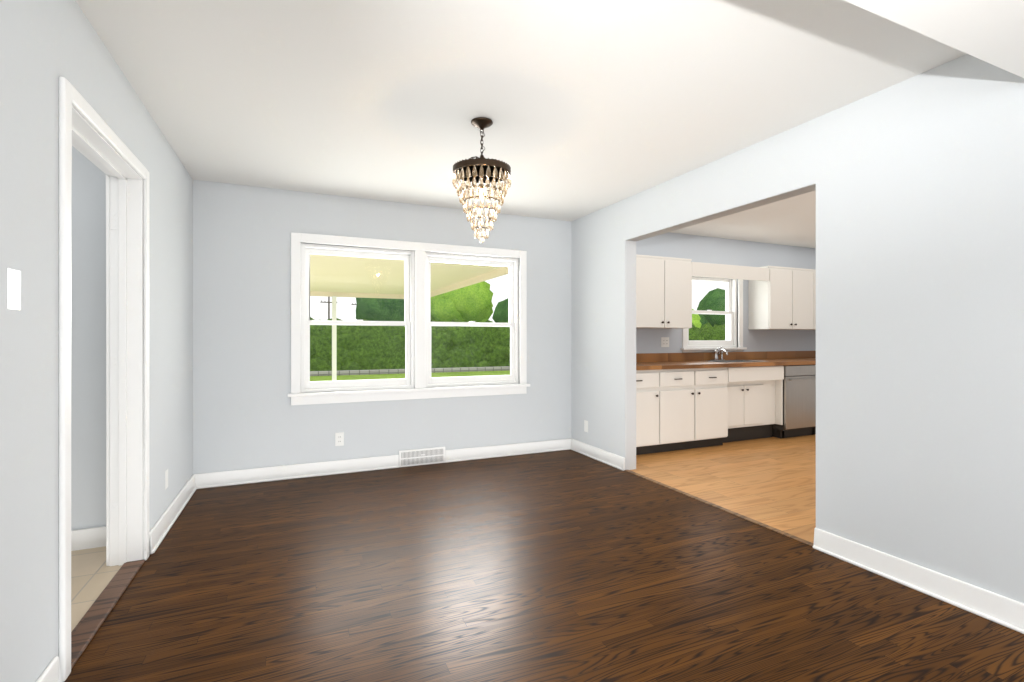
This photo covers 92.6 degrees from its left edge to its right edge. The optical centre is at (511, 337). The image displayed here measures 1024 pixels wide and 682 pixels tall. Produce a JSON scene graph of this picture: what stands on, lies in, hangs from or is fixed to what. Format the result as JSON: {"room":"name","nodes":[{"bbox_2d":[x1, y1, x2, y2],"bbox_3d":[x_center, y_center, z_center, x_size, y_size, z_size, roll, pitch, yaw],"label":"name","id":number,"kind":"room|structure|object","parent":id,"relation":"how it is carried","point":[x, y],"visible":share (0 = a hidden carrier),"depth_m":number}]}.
{"room":"empty dining room","nodes":[
{"label":"empty dining room","id":0,"kind":"room"},
{"bbox_2d":[71,146,105,529],"bbox_3d":[-3.018,-0.030,2.551,1.690,2.440,0.100,0,0,-24],"label":"wall","id":1,"kind":"structure","parent":0,"point":[88,362],"depth_m":2.75},
{"bbox_2d":[71,526,105,550],"bbox_3d":[-2.957,1.133,2.394,1.715,0.115,0.235,0,0,-24],"label":"baseboard","id":2,"kind":"structure","parent":1,"relation":"attached to","point":[88,538],"depth_m":2.76},
{"bbox_2d":[71,546,121,631],"bbox_3d":[-2.553,1.219,1.553,1.778,0.062,2.100,0,0,-24],"label":"floor","id":3,"kind":"structure","parent":0,"point":[92,574],"depth_m":2.43},
{"bbox_2d":[0,0,192,681],"bbox_3d":[-1.163,-0.030,0.608,0.140,2.440,7.050,0,0,-24],"label":"wall","id":4,"kind":"structure","parent":0,"point":[45,45],"depth_m":1.60},
{"bbox_2d":[7,268,20,309],"bbox_3d":[-1.460,-0.140,1.412,0.036,0.116,0.072,0,0,-24],"label":"dimmer switch","id":5,"kind":"object","parent":4,"relation":"attached to","point":[13,289],"visible":0.85,"depth_m":1.41},
{"bbox_2d":[36,656,61,681],"bbox_3d":[-0.599,1.135,-0.462,0.031,0.121,4.635,0,0,-24],"label":"baseboard","id":6,"kind":"structure","parent":4,"relation":"attached to","point":[52,673],"depth_m":1.61},
{"bbox_2d":[59,77,148,681],"bbox_3d":[-1.838,0.140,2.141,0.176,2.101,1.066,0,0,-24],"label":"door frame","id":7,"kind":"structure","parent":4,"relation":"attached to","point":[90,142],"depth_m":2.55},
{"bbox_2d":[71,560,144,668],"bbox_3d":[-1.804,1.183,2.156,0.090,0.014,0.940,0,0,-24],"label":"threshold","id":8,"kind":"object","parent":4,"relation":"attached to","point":[87,627],"depth_m":2.12},
{"bbox_2d":[165,469,167,489],"bbox_3d":[-2.180,0.890,3.083,0.009,0.116,0.072,0,0,-24],"label":"electrical outlet","id":9,"kind":"object","parent":4,"relation":"attached to","point":[166,479],"visible":0.62,"depth_m":3.08},
{"bbox_2d":[149,474,199,553],"bbox_3d":[-2.236,1.135,3.253,0.035,0.121,1.225,0,0,-24],"label":"baseboard","id":10,"kind":"structure","parent":4,"relation":"attached to","point":[165,522],"depth_m":3.13},
{"bbox_2d":[193,180,815,473],"bbox_3d":[0.919,-0.030,5.484,7.880,2.440,0.200,0,0,-24],"label":"wall","id":11,"kind":"structure","parent":0,"point":[247,414],"depth_m":4.32},
{"bbox_2d":[200,455,398,488],"bbox_3d":[-1.779,1.135,4.172,1.616,0.121,0.031,0,0,-24],"label":"baseboard","id":12,"kind":"structure","parent":11,"relation":"attached to","point":[255,475],"depth_m":4.15},
{"bbox_2d":[335,432,343,445],"bbox_3d":[-1.515,0.890,4.299,0.072,0.116,0.009,0,0,-24],"label":"electrical outlet","id":13,"kind":"object","parent":11,"relation":"attached to","point":[339,439],"visible":1,"depth_m":4.30},
{"bbox_2d":[288,233,529,404],"bbox_3d":[-0.902,-0.161,4.675,2.255,1.464,0.295,0,0,-24],"label":"dining window","id":14,"kind":"structure","parent":11,"relation":"in","point":[418,381],"depth_m":4.57},
{"bbox_2d":[399,447,444,466],"bbox_3d":[-0.838,1.114,4.586,0.437,0.150,0.028,0,0,-24],"label":"air vent","id":15,"kind":"object","parent":11,"relation":"in","point":[423,456],"visible":1,"depth_m":4.58},
{"bbox_2d":[445,439,567,462],"bbox_3d":[0.007,1.135,4.958,1.406,0.121,0.031,0,0,-24],"label":"baseboard","id":16,"kind":"structure","parent":11,"relation":"attached to","point":[464,454],"depth_m":4.92},
{"bbox_2d":[636,254,691,328],"bbox_3d":[1.611,-0.501,5.505,0.785,0.782,0.315,0,0,-24],"label":"upper cabinet","id":17,"kind":"object","parent":11,"relation":"attached to","point":[663,292],"visible":0.56,"depth_m":5.33},
{"bbox_2d":[691,262,768,280],"bbox_3d":[2.598,-0.780,5.784,1.241,0.160,0.020,0,0,-24],"label":"valance","id":18,"kind":"object","parent":17,"relation":"attached to","point":[700,269],"depth_m":5.76},
{"bbox_2d":[661,337,668,346],"bbox_3d":[1.803,0.050,5.759,0.118,0.116,0.009,0,0,-24],"label":"electrical outlet","id":19,"kind":"object","parent":11,"relation":"attached to","point":[664,341],"visible":1,"depth_m":5.76},
{"bbox_2d":[680,276,746,351],"bbox_3d":[2.455,-0.344,6.152,1.040,1.037,0.295,0,0,-24],"label":"kitchen window","id":20,"kind":"structure","parent":11,"relation":"in","point":[728,345],"depth_m":6.22},
{"bbox_2d":[748,266,815,329],"bbox_3d":[3.481,-0.501,6.328,0.810,0.782,0.315,0,0,-24],"label":"upper cabinet","id":21,"kind":"object","parent":11,"relation":"attached to","point":[783,298],"visible":0.52,"depth_m":6.16},
{"bbox_2d":[76,0,966,247],"bbox_3d":[2.343,-1.290,2.260,7.890,0.080,7.250,0,0,-24],"label":"ceiling","id":22,"kind":"structure","parent":0,"point":[586,107],"depth_m":2.42},
{"bbox_2d":[452,117,510,242],"bbox_3d":[-0.174,-0.899,2.829,0.336,0.700,0.338,0,0,-24],"label":"chandelier","id":23,"kind":"object","parent":22,"relation":"hanging from","point":[482,170],"visible":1,"depth_m":2.76},
{"bbox_2d":[64,434,1023,681],"bbox_3d":[2.447,1.220,2.197,7.750,0.060,7.050,0,0,-24],"label":"floor","id":24,"kind":"structure","parent":0,"point":[570,565],"depth_m":2.31},
{"bbox_2d":[636,370,659,454],"bbox_3d":[1.127,0.755,5.140,0.556,0.872,0.597,0,0,-24],"label":"base cabinet","id":25,"kind":"object","parent":24,"relation":"on","point":[647,381],"depth_m":4.93},
{"bbox_2d":[660,367,731,451],"bbox_3d":[1.816,0.755,5.443,0.948,0.872,0.597,0,0,-24],"label":"base cabinet","id":26,"kind":"object","parent":24,"relation":"on","point":[681,409],"depth_m":5.18},
{"bbox_2d":[636,351,815,369],"bbox_3d":[2.625,0.315,5.784,3.818,0.274,0.626,0,0,-24],"label":"countertop","id":27,"kind":"structure","parent":26,"relation":"on","point":[652,361],"depth_m":5.78},
{"bbox_2d":[707,347,727,360],"bbox_3d":[2.539,0.192,5.900,0.240,0.171,0.253,0,0,-24],"label":"kitchen faucet","id":28,"kind":"object","parent":27,"relation":"on","point":[716,353],"visible":1,"depth_m":5.97},
{"bbox_2d":[732,366,783,441],"bbox_3d":[2.656,0.755,5.813,0.889,0.872,0.597,0,0,-24],"label":"base cabinet","id":29,"kind":"object","parent":24,"relation":"on","point":[757,391],"depth_m":5.65},
{"bbox_2d":[772,364,815,438],"bbox_3d":[3.375,0.758,6.080,0.631,0.864,0.588,0,0,-24],"label":"dishwasher","id":30,"kind":"object","parent":24,"relation":"on","point":[799,400],"visible":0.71,"depth_m":5.82},
{"bbox_2d":[627,183,815,240],"bbox_3d":[1.427,-0.878,3.610,0.118,0.005,1.758,0,0,-24],"label":"soffit","id":31,"kind":"structure","parent":0,"point":[786,195],"depth_m":3.36},
{"bbox_2d":[572,54,1023,602],"bbox_3d":[2.113,-0.030,2.050,0.120,2.440,7.050,0,0,-24],"label":"wall","id":32,"kind":"structure","parent":0,"point":[918,179],"depth_m":2.39},
{"bbox_2d":[584,420,587,431],"bbox_3d":[0.759,0.900,4.988,0.009,0.116,0.072,0,0,-24],"label":"electrical outlet","id":33,"kind":"object","parent":32,"relation":"attached to","point":[585,426],"visible":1,"depth_m":5.00},
{"bbox_2d":[568,438,624,470],"bbox_3d":[0.829,1.135,4.790,0.037,0.121,0.880,0,0,-24],"label":"baseboard","id":34,"kind":"structure","parent":32,"relation":"attached to","point":[614,460],"depth_m":4.77},
{"bbox_2d":[625,470,813,546],"bbox_3d":[1.379,1.187,3.589,0.040,0.007,1.756,0,0,-24],"label":"trim","id":35,"kind":"structure","parent":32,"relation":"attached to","point":[739,515],"depth_m":3.33},
{"bbox_2d":[813,528,1023,633],"bbox_3d":[2.588,1.135,0.784,0.031,0.121,4.350,0,0,-24],"label":"baseboard","id":36,"kind":"structure","parent":32,"relation":"attached to","point":[994,607],"depth_m":2.27},
{"bbox_2d":[844,0,1023,77],"bbox_3d":[0.570,-1.130,1.125,3.450,0.240,0.280,0,0,-24],"label":"header","id":37,"kind":"object","parent":32,"relation":"attached to","point":[990,31],"depth_m":1.57},
{"label":"outside","id":38,"kind":"structure","parent":0,"visible":0},
{"bbox_2d":[310,370,509,380],"bbox_3d":[-15.968,1.640,61.120,140.000,0.200,115.250,0,0,-24],"label":"lawn","id":39,"kind":"structure","parent":38,"point":[389,376],"depth_m":20.05},
{"bbox_2d":[332,296,336,380],"bbox_3d":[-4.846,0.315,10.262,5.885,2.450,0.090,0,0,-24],"label":"post","id":40,"kind":"object","parent":39,"relation":"on","point":[334,340],"depth_m":10.65},
{"bbox_2d":[310,254,507,298],"bbox_3d":[-4.760,-1.070,6.782,8.750,0.320,6.750,0,0,-24],"label":"porch ceiling","id":41,"kind":"structure","parent":40,"relation":"on","point":[466,277],"depth_m":7.92},
{"bbox_2d":[320,297,356,318],"bbox_3d":[-29.199,-2.935,85.479,2.329,8.950,13.003,0,0,6],"label":"utility pole","id":42,"kind":"object","parent":39,"relation":"on","point":[329,302],"depth_m":79.64},
{"bbox_2d":[310,366,509,375],"bbox_3d":[-1.306,1.450,22.832,84.000,0.180,0.350,0,0,-24],"label":"stone edging","id":43,"kind":"object","parent":39,"relation":"on","point":[399,371],"depth_m":21.07},
{"bbox_2d":[310,317,724,370],"bbox_3d":[-1.838,0.815,24.301,86.005,3.681,1.499,0,0,-24],"label":"hedge","id":44,"kind":"object","parent":39,"relation":"on","point":[353,345],"depth_m":22.45},
{"bbox_2d":[356,281,724,327],"bbox_3d":[1.353,-1.716,36.550,51.548,6.512,12.192,0,0,-24],"label":"trees","id":45,"kind":"object","parent":39,"relation":"on","point":[387,311],"depth_m":28.77}
]}

